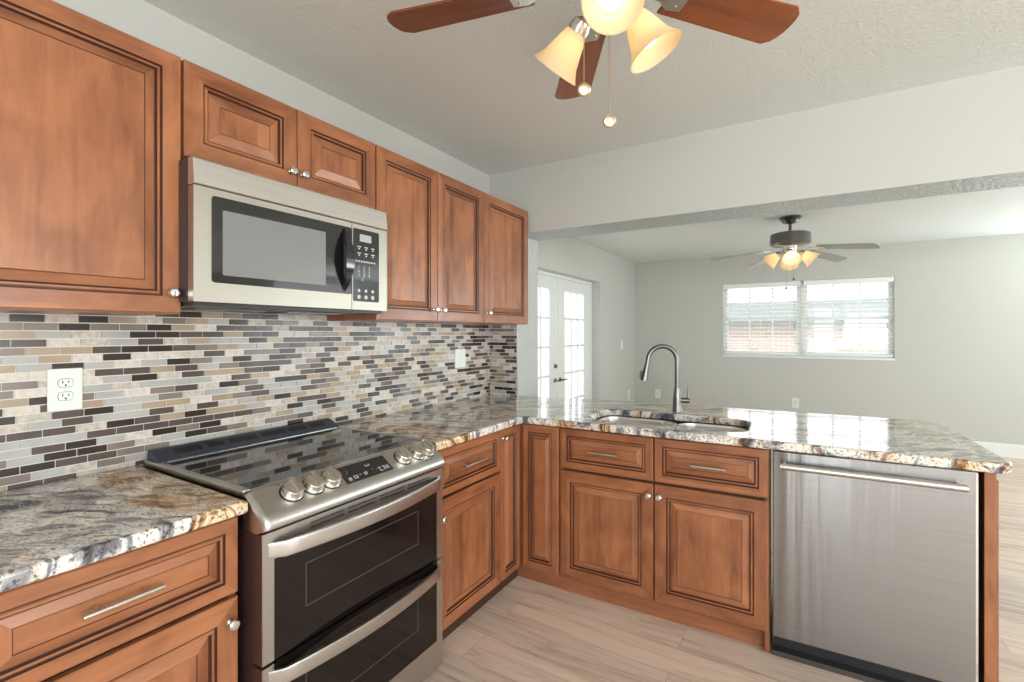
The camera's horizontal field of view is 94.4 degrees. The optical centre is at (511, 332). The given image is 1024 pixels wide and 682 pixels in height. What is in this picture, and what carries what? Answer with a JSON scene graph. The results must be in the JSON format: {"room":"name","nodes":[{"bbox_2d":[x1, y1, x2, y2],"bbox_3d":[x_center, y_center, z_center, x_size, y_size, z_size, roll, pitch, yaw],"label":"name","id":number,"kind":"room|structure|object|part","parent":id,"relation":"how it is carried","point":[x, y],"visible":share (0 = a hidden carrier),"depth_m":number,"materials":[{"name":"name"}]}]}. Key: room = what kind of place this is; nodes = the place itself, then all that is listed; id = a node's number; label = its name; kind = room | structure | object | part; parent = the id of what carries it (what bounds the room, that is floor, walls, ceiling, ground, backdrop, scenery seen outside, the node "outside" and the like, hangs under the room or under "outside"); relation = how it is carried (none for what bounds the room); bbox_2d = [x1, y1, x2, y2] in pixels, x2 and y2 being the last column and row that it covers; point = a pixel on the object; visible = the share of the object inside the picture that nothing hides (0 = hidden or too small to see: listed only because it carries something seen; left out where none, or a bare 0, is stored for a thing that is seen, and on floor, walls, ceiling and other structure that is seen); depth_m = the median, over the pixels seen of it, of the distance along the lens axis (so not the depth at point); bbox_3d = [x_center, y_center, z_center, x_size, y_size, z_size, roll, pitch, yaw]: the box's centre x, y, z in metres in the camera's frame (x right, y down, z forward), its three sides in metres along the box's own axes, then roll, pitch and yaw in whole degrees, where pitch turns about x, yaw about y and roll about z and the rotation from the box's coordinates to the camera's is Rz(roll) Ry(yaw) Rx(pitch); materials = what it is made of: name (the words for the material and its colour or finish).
{"room":"kitchen","nodes":[
{"label":"kitchen","id":0,"kind":"room"},
{"bbox_2d":[0,0,488,492],"bbox_3d":[-1.686,0.102,1.153,0.140,2.535,5.620,0,0,31],"label":"wall","id":1,"kind":"structure","parent":0,"point":[139,19],"depth_m":2.01,"materials":[{"name":"grey paint"}]},
{"bbox_2d":[47,368,82,411],"bbox_3d":[-1.391,0.177,1.477,0.009,0.131,0.083,0,0,31],"label":"outlet plate","id":2,"kind":"object","parent":1,"relation":"attached to","point":[64,386],"visible":1,"depth_m":1.48,"materials":[{"name":"white plastic"}]},
{"bbox_2d":[57,378,72,387],"bbox_3d":[-1.389,0.157,1.476,0.004,0.028,0.038,0,0,31],"label":"socket","id":3,"kind":"object","parent":2,"relation":"attached to","point":[61,382],"depth_m":1.47,"materials":[{"name":"white plastic"}]},
{"bbox_2d":[57,391,72,400],"bbox_3d":[-1.389,0.198,1.476,0.004,0.028,0.038,0,0,31],"label":"socket","id":4,"kind":"object","parent":2,"relation":"attached to","point":[61,395],"depth_m":1.47,"materials":[{"name":"white plastic"}]},
{"bbox_2d":[0,0,180,315],"bbox_3d":[-1.317,-0.451,1.252,0.384,0.787,0.662,0,0,31],"label":"upper cabinet","id":5,"kind":"object","parent":1,"relation":"attached to","point":[90,109],"visible":1,"depth_m":1.26,"materials":[{"name":"brown wood"}]},
{"bbox_3d":[-1.011,-0.119,1.418,0.033,0.029,0.029,0,0,31],"label":"knob","id":6,"kind":"part","parent":5,"relation":"part of","materials":[{"name":"silver metal"}]},
{"bbox_2d":[0,311,516,491],"bbox_3d":[-0.900,0.188,2.080,0.242,0.540,3.220,0,0,31],"label":"backsplash","id":7,"kind":"structure","parent":1,"relation":"attached to","point":[150,382],"depth_m":1.83,"materials":[{"name":"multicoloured tile"}]},
{"bbox_2d":[181,59,374,208],"bbox_3d":[-0.943,-0.693,1.869,0.384,0.302,0.774,0,0,31],"label":"upper cabinet","id":8,"kind":"object","parent":1,"relation":"attached to","point":[227,122],"visible":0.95,"depth_m":1.69,"materials":[{"name":"brown wood"}]},
{"bbox_3d":[-0.916,-0.693,1.627,0.020,0.298,0.382,0,0,31],"label":"door","id":9,"kind":"part","parent":8,"relation":"part of","materials":[{"name":"brown wood"}]},
{"bbox_2d":[179,156,386,315],"bbox_3d":[-0.907,-0.300,1.827,0.468,0.445,0.767,0,0,31],"label":"microwave oven","id":10,"kind":"object","parent":8,"relation":"attached to","point":[249,242],"visible":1,"depth_m":1.62,"materials":[{"name":"grey metal"}]},
{"bbox_3d":[-1.040,-0.308,1.460,0.167,0.430,0.001,0,0,31],"label":"trim","id":11,"kind":"part","parent":10,"relation":"part of","materials":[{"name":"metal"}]},
{"bbox_3d":[-0.804,-0.266,1.655,0.032,0.346,0.577,0,0,31],"label":"door","id":12,"kind":"part","parent":10,"relation":"part of","materials":[{"name":"metal"}]},
{"bbox_3d":[-0.754,-0.482,1.735,0.036,0.081,0.766,0,0,31],"label":"vent panel","id":13,"kind":"part","parent":10,"relation":"part of","materials":[{"name":"metal"}]},
{"bbox_3d":[-0.646,-0.286,1.853,0.048,0.251,0.048,0,0,31],"label":"handle","id":14,"kind":"part","parent":10,"relation":"part of","materials":[{"name":"black plastic"}]},
{"bbox_3d":[-0.604,-0.266,1.983,0.032,0.346,0.186,0,0,31],"label":"control panel","id":15,"kind":"part","parent":10,"relation":"part of","materials":[{"name":"metal"}]},
{"bbox_3d":[-0.808,-0.597,1.752,0.033,0.029,0.029,0,0,31],"label":"knob","id":16,"kind":"part","parent":8,"relation":"part of","materials":[{"name":"silver metal"}]},
{"bbox_3d":[-0.783,-0.597,1.794,0.033,0.029,0.029,0,0,31],"label":"knob","id":17,"kind":"part","parent":8,"relation":"part of","materials":[{"name":"silver metal"}]},
{"bbox_3d":[-0.715,-0.693,1.956,0.020,0.298,0.382,0,0,31],"label":"door","id":18,"kind":"part","parent":8,"relation":"part of","materials":[{"name":"brown wood"}]},
{"bbox_2d":[327,145,483,323],"bbox_3d":[-0.521,-0.451,2.562,0.384,0.787,0.844,0,0,31],"label":"upper cabinet","id":19,"kind":"object","parent":1,"relation":"attached to","point":[435,220],"visible":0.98,"depth_m":2.42,"materials":[{"name":"brown wood"}]},
{"bbox_3d":[-0.504,-0.451,2.304,0.020,0.783,0.414,0,0,31],"label":"door","id":20,"kind":"part","parent":19,"relation":"part of","materials":[{"name":"brown wood"}]},
{"bbox_3d":[-0.285,-0.451,2.664,0.020,0.783,0.418,0,0,31],"label":"door","id":21,"kind":"part","parent":19,"relation":"part of","materials":[{"name":"brown wood"}]},
{"bbox_2d":[455,349,465,367],"bbox_3d":[-0.347,0.173,3.195,0.010,0.125,0.115,0,0,31],"label":"light switch","id":22,"kind":"object","parent":1,"relation":"attached to","point":[460,354],"visible":1,"depth_m":3.19,"materials":[{"name":"white plastic"}]},
{"bbox_2d":[455,192,527,324],"bbox_3d":[-0.161,-0.451,3.155,0.384,0.787,0.538,0,0,31],"label":"upper cabinet","id":23,"kind":"object","parent":1,"relation":"attached to","point":[505,224],"visible":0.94,"depth_m":3.05,"materials":[{"name":"brown wood"}]},
{"bbox_3d":[-0.034,-0.451,3.078,0.020,0.783,0.532,0,0,31],"label":"door","id":24,"kind":"part","parent":23,"relation":"part of","materials":[{"name":"brown wood"}]},
{"bbox_2d":[518,238,537,396],"bbox_3d":[-0.151,0.334,3.684,0.636,2.073,0.300,0,0,31],"label":"wall","id":25,"kind":"structure","parent":0,"point":[527,333],"depth_m":3.55,"materials":[{"name":"grey paint"}]},
{"bbox_2d":[517,325,517,396],"bbox_3d":[0.038,0.200,3.387,0.006,0.513,0.011,0,0,31],"label":"trim","id":26,"kind":"structure","parent":25,"relation":"attached to","point":[517,325],"depth_m":3.38,"materials":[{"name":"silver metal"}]},
{"bbox_2d":[143,0,1023,175],"bbox_3d":[1.139,-1.215,-0.610,6.820,0.100,5.740,0,0,31],"label":"ceiling","id":27,"kind":"structure","parent":0,"point":[476,92],"depth_m":2.07,"materials":[{"name":"white paint"}]},
{"bbox_2d":[387,0,798,127],"bbox_3d":[0.210,-0.848,1.206,1.198,0.634,1.171,0,0,31],"label":"ceiling fan","id":28,"kind":"object","parent":27,"relation":"hanging from","point":[573,55],"visible":1,"depth_m":1.32,"materials":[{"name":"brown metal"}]},
{"bbox_3d":[-0.154,-0.920,1.355,0.425,0.006,0.138,0,11,17],"label":"blade","id":29,"kind":"part","parent":28,"relation":"part of","materials":[{"name":"brown wood"}]},
{"bbox_3d":[0.143,-0.768,1.331,0.154,0.154,0.141,0,0,31],"label":"lamp shade","id":30,"kind":"part","parent":28,"relation":"part of","materials":[{"name":"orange glass"}]},
{"bbox_3d":[0.196,-0.833,1.279,0.089,0.076,0.061,0,0,31],"label":"light arm","id":31,"kind":"part","parent":28,"relation":"part of","materials":[{"name":"silver metal"}]},
{"bbox_3d":[0.235,-0.920,1.645,0.138,0.006,0.425,-11,0,-1],"label":"blade","id":32,"kind":"part","parent":28,"relation":"part of","materials":[{"name":"brown wood"}]},
{"bbox_3d":[0.187,-0.759,1.230,0.004,0.232,0.004,0,0,31],"label":"pull chain","id":33,"kind":"part","parent":28,"relation":"part of","materials":[{"name":"gold metal"}]},
{"bbox_3d":[0.252,-0.719,1.230,0.004,0.313,0.004,0,0,31],"label":"pull chain","id":34,"kind":"part","parent":28,"relation":"part of","materials":[{"name":"gold metal"}]},
{"bbox_3d":[0.235,-0.795,1.116,0.065,0.083,0.085,0,0,31],"label":"bulb","id":35,"kind":"part","parent":28,"relation":"part of","materials":[{"name":"white glass"}]},
{"bbox_3d":[0.240,-0.771,1.084,0.134,0.152,0.154,0,0,31],"label":"lamp shade","id":36,"kind":"part","parent":28,"relation":"part of","materials":[{"name":"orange glass"}]},
{"bbox_3d":[0.340,-0.782,1.222,0.070,0.096,0.060,0,0,31],"label":"bulb","id":37,"kind":"part","parent":28,"relation":"part of","materials":[{"name":"white glass"}]},
{"bbox_3d":[0.365,-0.760,1.219,0.140,0.153,0.140,0,0,31],"label":"lamp shade","id":38,"kind":"part","parent":28,"relation":"part of","materials":[{"name":"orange glass"}]},
{"bbox_3d":[0.630,-0.920,1.365,0.425,0.006,0.138,0,-11,-19],"label":"blade","id":39,"kind":"part","parent":28,"relation":"part of","materials":[{"name":"brown wood"}]},
{"bbox_2d":[538,237,634,401],"bbox_3d":[0.782,0.144,5.679,0.160,2.451,4.080,0,0,31],"label":"wall","id":40,"kind":"structure","parent":0,"point":[611,276],"depth_m":6.31,"materials":[{"name":"grey paint"}]},
{"bbox_2d":[538,270,591,398],"bbox_3d":[0.497,0.361,5.279,0.108,2.018,2.060,0,0,31],"label":"door","id":41,"kind":"structure","parent":40,"relation":"in","point":[556,285],"depth_m":5.41,"materials":[{"name":"white paint"}]},
{"bbox_2d":[422,450,1023,681],"bbox_3d":[2.091,1.410,1.421,7.300,0.080,10.200,0,0,31],"label":"floor","id":42,"kind":"structure","parent":0,"point":[530,630],"depth_m":2.08,"materials":[{"name":"brown wood"}]},
{"bbox_2d":[0,516,240,681],"bbox_3d":[-1.144,0.933,1.237,0.696,0.874,0.517,0,0,31],"label":"base cabinet","id":43,"kind":"object","parent":42,"relation":"on","point":[166,610],"visible":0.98,"depth_m":1.10,"materials":[{"name":"brown wood"}]},
{"bbox_3d":[-0.868,0.596,1.059,0.039,0.011,0.148,0,0,31],"label":"handle","id":44,"kind":"part","parent":43,"relation":"part of","materials":[{"name":"silver metal"}]},
{"bbox_2d":[0,465,247,592],"bbox_3d":[-1.148,0.475,1.236,0.672,0.038,0.541,0,0,31],"label":"countertop","id":45,"kind":"structure","parent":43,"relation":"on","point":[47,530],"depth_m":1.18,"materials":[{"name":"stone"}]},
{"bbox_3d":[-0.887,1.000,1.082,0.020,0.564,0.510,0,0,31],"label":"door","id":46,"kind":"part","parent":43,"relation":"part of","materials":[{"name":"brown wood"}]},
{"bbox_3d":[-0.744,0.778,1.266,0.033,0.029,0.029,0,0,31],"label":"knob","id":47,"kind":"part","parent":43,"relation":"part of","materials":[{"name":"silver metal"}]},
{"bbox_2d":[144,418,443,681],"bbox_3d":[-0.755,0.890,1.770,0.777,0.960,0.766,0,0,31],"label":"oven range","id":48,"kind":"object","parent":42,"relation":"on","point":[340,531],"visible":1,"depth_m":1.56,"materials":[{"name":"silver metal"}]},
{"bbox_3d":[-1.001,0.449,1.920,0.004,0.013,0.698,0,0,31],"label":"trim","id":49,"kind":"part","parent":48,"relation":"part of","materials":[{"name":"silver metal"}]},
{"bbox_3d":[-0.695,1.125,1.292,0.043,0.425,0.002,0,0,31],"label":"trim","id":50,"kind":"part","parent":48,"relation":"part of","materials":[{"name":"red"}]},
{"bbox_3d":[-0.695,0.726,1.292,0.043,0.356,0.002,0,0,31],"label":"trim","id":51,"kind":"part","parent":48,"relation":"part of","materials":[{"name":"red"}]},
{"bbox_3d":[-0.814,0.453,1.806,0.626,0.024,0.758,0,0,31],"label":"cooktop frame","id":52,"kind":"part","parent":48,"relation":"part of","materials":[{"name":"metal"}]},
{"bbox_3d":[-0.642,0.461,1.389,0.064,0.055,0.066,0,0,31],"label":"control knob","id":53,"kind":"part","parent":48,"relation":"part of","materials":[{"name":"silver metal"}]},
{"bbox_2d":[166,427,420,488],"bbox_3d":[-0.780,0.455,1.785,0.519,0.021,0.714,0,0,31],"label":"glass cooktop","id":54,"kind":"object","parent":48,"relation":"in","point":[261,463],"depth_m":1.71,"materials":[{"name":"black glass"}]},
{"bbox_3d":[-0.605,0.461,1.450,0.064,0.055,0.066,0,0,31],"label":"control knob","id":55,"kind":"part","parent":48,"relation":"part of","materials":[{"name":"silver metal"}]},
{"bbox_3d":[-0.572,0.461,1.504,0.064,0.055,0.066,0,0,31],"label":"control knob","id":56,"kind":"part","parent":48,"relation":"part of","materials":[{"name":"silver metal"}]},
{"bbox_3d":[-0.505,0.495,1.618,0.103,0.102,0.766,0,0,31],"label":"control panel","id":57,"kind":"part","parent":48,"relation":"part of","materials":[{"name":"metal"}]},
{"bbox_3d":[-0.495,1.125,1.612,0.040,0.425,0.754,0,0,31],"label":"oven door","id":58,"kind":"part","parent":48,"relation":"part of","materials":[{"name":"glass"}]},
{"bbox_3d":[-0.495,0.726,1.612,0.040,0.356,0.754,0,0,31],"label":"oven door","id":59,"kind":"part","parent":48,"relation":"part of","materials":[{"name":"glass"}]},
{"bbox_2d":[276,452,431,485],"bbox_3d":[-0.521,0.470,1.642,0.063,0.055,0.610,0,0,38],"label":"print","id":60,"kind":"object","parent":48,"relation":"attached to","point":[377,468],"depth_m":1.63,"materials":[{"name":"grey"}]},
{"bbox_3d":[-0.454,0.596,1.587,0.072,0.042,0.722,0,0,31],"label":"handle","id":61,"kind":"part","parent":48,"relation":"part of","materials":[{"name":"metal"}]},
{"bbox_3d":[-0.454,0.946,1.587,0.072,0.042,0.722,0,0,31],"label":"handle","id":62,"kind":"part","parent":48,"relation":"part of","materials":[{"name":"metal"}]},
{"bbox_3d":[-0.481,0.741,1.599,0.001,0.127,0.480,0,0,31],"label":"frame","id":63,"kind":"part","parent":48,"relation":"part of","materials":[{"name":"grey glass"}]},
{"bbox_3d":[-0.481,1.049,1.599,0.001,0.166,0.480,0,0,31],"label":"frame","id":64,"kind":"part","parent":48,"relation":"part of","materials":[{"name":"grey glass"}]},
{"bbox_3d":[-0.407,0.461,1.776,0.064,0.055,0.066,0,0,31],"label":"control knob","id":65,"kind":"part","parent":48,"relation":"part of","materials":[{"name":"silver metal"}]},
{"bbox_3d":[-0.368,0.461,1.840,0.064,0.055,0.066,0,0,31],"label":"control knob","id":66,"kind":"part","parent":48,"relation":"part of","materials":[{"name":"silver metal"}]},
{"bbox_3d":[-0.338,0.461,1.890,0.064,0.055,0.066,0,0,31],"label":"control knob","id":67,"kind":"part","parent":48,"relation":"part of","materials":[{"name":"silver metal"}]},
{"bbox_2d":[438,431,499,640],"bbox_3d":[-0.457,0.933,2.368,0.696,0.874,0.513,0,0,31],"label":"base cabinet","id":68,"kind":"object","parent":42,"relation":"on","point":[470,556],"visible":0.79,"depth_m":2.21,"materials":[{"name":"brown wood"}]},
{"bbox_3d":[-0.290,0.793,2.013,0.033,0.029,0.029,0,0,31],"label":"knob","id":69,"kind":"part","parent":68,"relation":"part of","materials":[{"name":"silver metal"}]},
{"bbox_3d":[-0.196,0.604,2.220,0.020,0.204,0.491,0,0,31],"label":"drawer","id":70,"kind":"part","parent":68,"relation":"part of","materials":[{"name":"brown wood"}]},
{"bbox_3d":[-0.175,0.602,2.200,0.039,0.011,0.170,0,0,31],"label":"handle","id":71,"kind":"part","parent":68,"relation":"part of","materials":[{"name":"silver metal"}]},
{"bbox_2d":[492,423,561,596],"bbox_3d":[-0.025,0.933,2.900,0.878,0.874,0.840,0,0,31],"label":"base cabinet","id":72,"kind":"object","parent":42,"relation":"on","point":[530,468],"visible":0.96,"depth_m":2.55,"materials":[{"name":"brown wood"}]},
{"bbox_3d":[-0.015,0.892,2.518,0.020,0.780,0.191,0,0,31],"label":"door","id":73,"kind":"part","parent":72,"relation":"part of","materials":[{"name":"brown wood"}]},
{"bbox_3d":[0.155,0.892,2.564,0.215,0.780,0.020,0,0,29],"label":"door","id":74,"kind":"part","parent":72,"relation":"part of","materials":[{"name":"brown wood"}]},
{"bbox_2d":[339,395,1012,473],"bbox_3d":[0.661,0.475,2.360,2.597,0.038,1.702,0,0,31],"label":"countertop","id":75,"kind":"structure","parent":72,"relation":"on","point":[913,442],"depth_m":2.32,"materials":[{"name":"stone"}]},
{"bbox_2d":[639,344,689,411],"bbox_3d":[0.885,0.261,2.758,0.290,0.390,0.056,0,0,0],"label":"kitchen faucet","id":76,"kind":"object","parent":75,"relation":"on","point":[677,400],"visible":1,"depth_m":2.75,"materials":[{"name":"silver metal"}]},
{"bbox_3d":[0.871,0.193,2.758,0.202,0.254,0.026,0,0,0],"label":"spout","id":77,"kind":"part","parent":76,"relation":"part of","materials":[{"name":"silver metal"}]},
{"bbox_3d":[1.002,0.359,2.758,0.056,0.099,0.031,0,0,0],"label":"lever","id":78,"kind":"part","parent":76,"relation":"part of","materials":[{"name":"silver metal"}]},
{"bbox_2d":[597,416,747,431],"bbox_3d":[0.815,0.583,2.498,0.784,0.175,0.374,0,0,29],"label":"sink","id":79,"kind":"object","parent":75,"relation":"in","point":[609,418],"visible":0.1,"depth_m":2.60,"materials":[{"name":"metal"}]},
{"bbox_3d":[0.660,0.583,2.585,0.427,0.175,0.374,0,0,29],"label":"bowl","id":80,"kind":"part","parent":79,"relation":"part of","materials":[{"name":"metal"}]},
{"bbox_3d":[1.000,0.573,2.394,0.360,0.155,0.374,0,0,29],"label":"bowl","id":81,"kind":"part","parent":79,"relation":"part of","materials":[{"name":"metal"}]},
{"bbox_2d":[560,416,770,653],"bbox_3d":[0.816,0.933,2.515,0.974,0.874,0.658,0,0,29],"label":"base cabinet","id":82,"kind":"object","parent":42,"relation":"on","point":[679,531],"visible":0.99,"depth_m":2.23,"materials":[{"name":"brown wood"}]},
{"bbox_3d":[0.454,0.604,2.364,0.156,0.011,0.039,0,0,29],"label":"handle","id":83,"kind":"part","parent":82,"relation":"part of","materials":[{"name":"silver metal"}]},
{"bbox_3d":[0.468,0.606,2.389,0.480,0.208,0.020,0,0,29],"label":"drawer","id":84,"kind":"part","parent":82,"relation":"part of","materials":[{"name":"brown wood"}]},
{"bbox_3d":[0.468,1.002,2.389,0.480,0.560,0.020,0,0,29],"label":"door","id":85,"kind":"part","parent":82,"relation":"part of","materials":[{"name":"brown wood"}]},
{"bbox_3d":[0.646,0.776,2.258,0.029,0.029,0.033,0,0,29],"label":"knob","id":86,"kind":"part","parent":82,"relation":"part of","materials":[{"name":"silver metal"}]},
{"bbox_3d":[0.690,0.776,2.234,0.029,0.029,0.033,0,0,29],"label":"knob","id":87,"kind":"part","parent":82,"relation":"part of","materials":[{"name":"silver metal"}]},
{"bbox_3d":[0.877,0.604,2.126,0.148,0.011,0.039,0,0,29],"label":"handle","id":88,"kind":"part","parent":82,"relation":"part of","materials":[{"name":"silver metal"}]},
{"bbox_3d":[0.891,0.606,2.151,0.478,0.208,0.020,0,0,29],"label":"drawer","id":89,"kind":"part","parent":82,"relation":"part of","materials":[{"name":"brown wood"}]},
{"bbox_3d":[0.891,1.002,2.151,0.478,0.560,0.020,0,0,29],"label":"door","id":90,"kind":"part","parent":82,"relation":"part of","materials":[{"name":"brown wood"}]},
{"bbox_2d":[773,450,977,681],"bbox_3d":[1.524,0.934,2.091,0.652,0.871,0.666,0,0,29],"label":"dishwasher","id":91,"kind":"object","parent":42,"relation":"on","point":[875,563],"visible":0.89,"depth_m":1.84,"materials":[{"name":"silver metal"}]},
{"bbox_3d":[1.366,0.551,1.830,0.578,0.027,0.056,0,0,29],"label":"handle","id":92,"kind":"part","parent":91,"relation":"part of","materials":[{"name":"metal"}]},
{"bbox_3d":[1.668,0.891,1.708,0.007,0.774,0.034,0,0,29],"label":"trim","id":93,"kind":"part","parent":91,"relation":"part of","materials":[{"name":"silver metal"}]},
{"bbox_2d":[978,472,998,681],"bbox_3d":[1.851,0.932,1.947,0.038,0.875,0.596,0,0,29],"label":"end panel","id":94,"kind":"object","parent":42,"relation":"on","point":[988,486],"visible":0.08,"depth_m":1.69,"materials":[{"name":"brown wood"}]},
{"bbox_2d":[489,65,1023,240],"bbox_3d":[2.594,-0.959,2.016,7.060,0.512,0.300,0,0,31],"label":"beam","id":95,"kind":"structure","parent":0,"point":[965,134],"depth_m":2.52,"materials":[{"name":"grey paint"}]},
{"bbox_2d":[574,186,1023,262],"bbox_3d":[3.734,-1.131,3.933,7.100,0.100,4.200,0,0,31],"label":"ceiling","id":96,"kind":"structure","parent":0,"point":[994,212],"depth_m":4.92,"materials":[{"name":"white paint"}]},
{"bbox_2d":[711,215,879,288],"bbox_3d":[2.567,-0.742,4.405,1.312,0.679,1.282,0,0,31],"label":"ceiling fan","id":97,"kind":"object","parent":96,"relation":"hanging from","point":[790,240],"visible":1,"depth_m":4.34,"materials":[{"name":"silver metal"}]},
{"bbox_3d":[2.159,-0.739,4.572,0.450,0.006,0.130,-7,10,17],"label":"blade","id":98,"kind":"part","parent":97,"relation":"part of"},
{"bbox_3d":[2.594,-0.739,4.896,0.130,0.006,0.450,-12,-7,-2],"label":"blade","id":99,"kind":"part","parent":97,"relation":"part of","materials":[{"name":"grey wood"}]},
{"bbox_3d":[2.451,-0.678,4.522,0.159,0.160,0.148,0,0,-6],"label":"lamp shade","id":100,"kind":"part","parent":97,"relation":"part of","materials":[{"name":"white glass"}]},
{"bbox_3d":[2.687,-0.678,4.583,0.148,0.160,0.159,0,0,-6],"label":"lamp shade","id":101,"kind":"part","parent":97,"relation":"part of","materials":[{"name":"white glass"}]},
{"bbox_3d":[2.543,-0.711,4.323,0.060,0.073,0.077,0,0,31],"label":"bulb","id":102,"kind":"part","parent":97,"relation":"part of","materials":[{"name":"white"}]},
{"bbox_3d":[2.513,-0.678,4.286,0.148,0.160,0.159,0,0,-6],"label":"lamp shade","id":103,"kind":"part","parent":97,"relation":"part of","materials":[{"name":"white glass"}]},
{"bbox_3d":[2.749,-0.678,4.347,0.159,0.160,0.148,0,0,-6],"label":"lamp shade","id":104,"kind":"part","parent":97,"relation":"part of","materials":[{"name":"white glass"}]},
{"bbox_3d":[3.037,-0.739,4.583,0.450,0.006,0.130,7,-14,-19],"label":"blade","id":105,"kind":"part","parent":97,"relation":"part of","materials":[{"name":"grey wood"}]},
{"bbox_3d":[2.876,-0.739,4.065,0.130,0.006,0.450,15,-2,-37],"label":"blade","id":106,"kind":"part","parent":97,"relation":"part of","materials":[{"name":"grey wood"}]},
{"bbox_2d":[635,233,1023,444],"bbox_3d":[4.831,0.144,5.700,7.060,2.451,0.160,0,0,31],"label":"wall","id":107,"kind":"structure","parent":0,"point":[958,308],"depth_m":5.75,"materials":[{"name":"grey paint"}]},
{"bbox_2d":[655,389,660,397],"bbox_3d":[2.211,0.925,7.193,0.080,0.128,0.009,0,0,31],"label":"outlet plate","id":108,"kind":"object","parent":107,"relation":"attached to","point":[657,391],"visible":1,"depth_m":7.19,"materials":[{"name":"white plastic"}]},
{"bbox_2d":[724,286,800,355],"bbox_3d":[3.451,-0.186,6.574,0.943,0.992,0.060,0,0,31],"label":"window","id":109,"kind":"structure","parent":107,"relation":"in","point":[772,319],"depth_m":6.51,"materials":[{"name":"white paint"}]},
{"bbox_2d":[723,281,800,354],"bbox_3d":[3.408,-0.192,6.502,0.938,0.976,0.078,0,0,31],"label":"window blind","id":110,"kind":"object","parent":109,"relation":"attached to","point":[790,283],"visible":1,"depth_m":6.48,"materials":[{"name":"white plastic"}]},
{"bbox_3d":[3.099,-0.171,6.666,0.004,0.898,0.004,0,0,31],"label":"ladder cord","id":111,"kind":"part","parent":110,"relation":"part of","materials":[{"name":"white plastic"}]},
{"bbox_3d":[3.397,-0.171,6.485,0.004,0.898,0.004,0,0,31],"label":"ladder cord","id":112,"kind":"part","parent":110,"relation":"part of","materials":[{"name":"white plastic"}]},
{"bbox_3d":[3.412,0.285,6.509,0.930,0.022,0.052,0,0,31],"label":"rail","id":113,"kind":"part","parent":110,"relation":"part of","materials":[{"name":"white plastic"}]},
{"bbox_3d":[3.732,-0.341,6.266,0.011,0.578,0.011,0,0,9],"label":"pull cord","id":114,"kind":"part","parent":110,"relation":"part of","materials":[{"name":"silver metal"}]},
{"bbox_2d":[792,398,798,407],"bbox_3d":[3.740,0.930,6.264,0.080,0.128,0.009,0,0,31],"label":"outlet plate","id":115,"kind":"object","parent":107,"relation":"attached to","point":[795,401],"visible":1,"depth_m":6.26,"materials":[{"name":"white plastic"}]},
{"bbox_2d":[801,281,802,355],"bbox_3d":[3.861,-0.171,6.319,0.024,1.022,0.070,0,0,31],"label":"trim","id":116,"kind":"structure","parent":107,"relation":"attached to","point":[801,281],"depth_m":6.29,"materials":[{"name":"white paint"}]},
{"bbox_2d":[723,354,894,360],"bbox_3d":[3.827,0.325,6.262,1.910,0.030,0.102,0,0,31],"label":"trim","id":117,"kind":"structure","parent":107,"relation":"attached to","point":[724,355],"depth_m":6.17,"materials":[{"name":"white paint"}]},
{"bbox_2d":[803,282,892,357],"bbox_3d":[4.277,-0.186,6.072,0.943,0.992,0.060,0,0,31],"label":"window","id":118,"kind":"structure","parent":107,"relation":"in","point":[890,286],"depth_m":6.01,"materials":[{"name":"white paint"}]},
{"bbox_2d":[803,276,893,356],"bbox_3d":[4.233,-0.192,6.000,0.938,0.976,0.078,0,0,31],"label":"window blind","id":119,"kind":"object","parent":118,"relation":"attached to","point":[873,279],"visible":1,"depth_m":5.97,"materials":[{"name":"white plastic"}]},
{"bbox_3d":[4.238,0.285,6.008,0.930,0.022,0.052,0,0,31],"label":"rail","id":120,"kind":"part","parent":119,"relation":"part of","materials":[{"name":"white plastic"}]},
{"bbox_3d":[4.521,-0.171,5.802,0.004,0.898,0.004,0,0,31],"label":"ladder cord","id":121,"kind":"part","parent":119,"relation":"part of","materials":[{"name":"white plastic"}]},
{"bbox_2d":[974,441,1023,458],"bbox_3d":[3.854,1.298,6.191,4.560,0.145,0.016,0,0,31],"label":"baseboard","id":122,"kind":"structure","parent":107,"relation":"attached to","point":[1000,449],"depth_m":5.22,"materials":[{"name":"white paint"}]},
{"label":"outside","id":123,"kind":"structure","parent":0,"visible":0},
{"bbox_2d":[541,392,580,398],"bbox_3d":[3.634,1.680,5.983,28.000,0.380,30.000,0,0,31],"label":"ground","id":124,"kind":"structure","parent":123,"point":[543,394],"depth_m":11.25,"materials":[{"name":"white"}]},
{"bbox_2d":[541,315,580,393],"bbox_3d":[0.888,0.530,11.768,6.900,1.880,0.062,0,0,31],"label":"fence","id":125,"kind":"object","parent":124,"relation":"on","point":[543,321],"visible":0.02,"depth_m":11.46,"materials":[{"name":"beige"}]},
{"bbox_2d":[728,299,887,357],"bbox_3d":[10.519,0.280,10.576,15.000,2.420,4.000,0,0,31],"label":"neighbor house","id":126,"kind":"structure","parent":124,"relation":"on","point":[783,305],"depth_m":11.28,"materials":[{"name":"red brick"}]}
]}

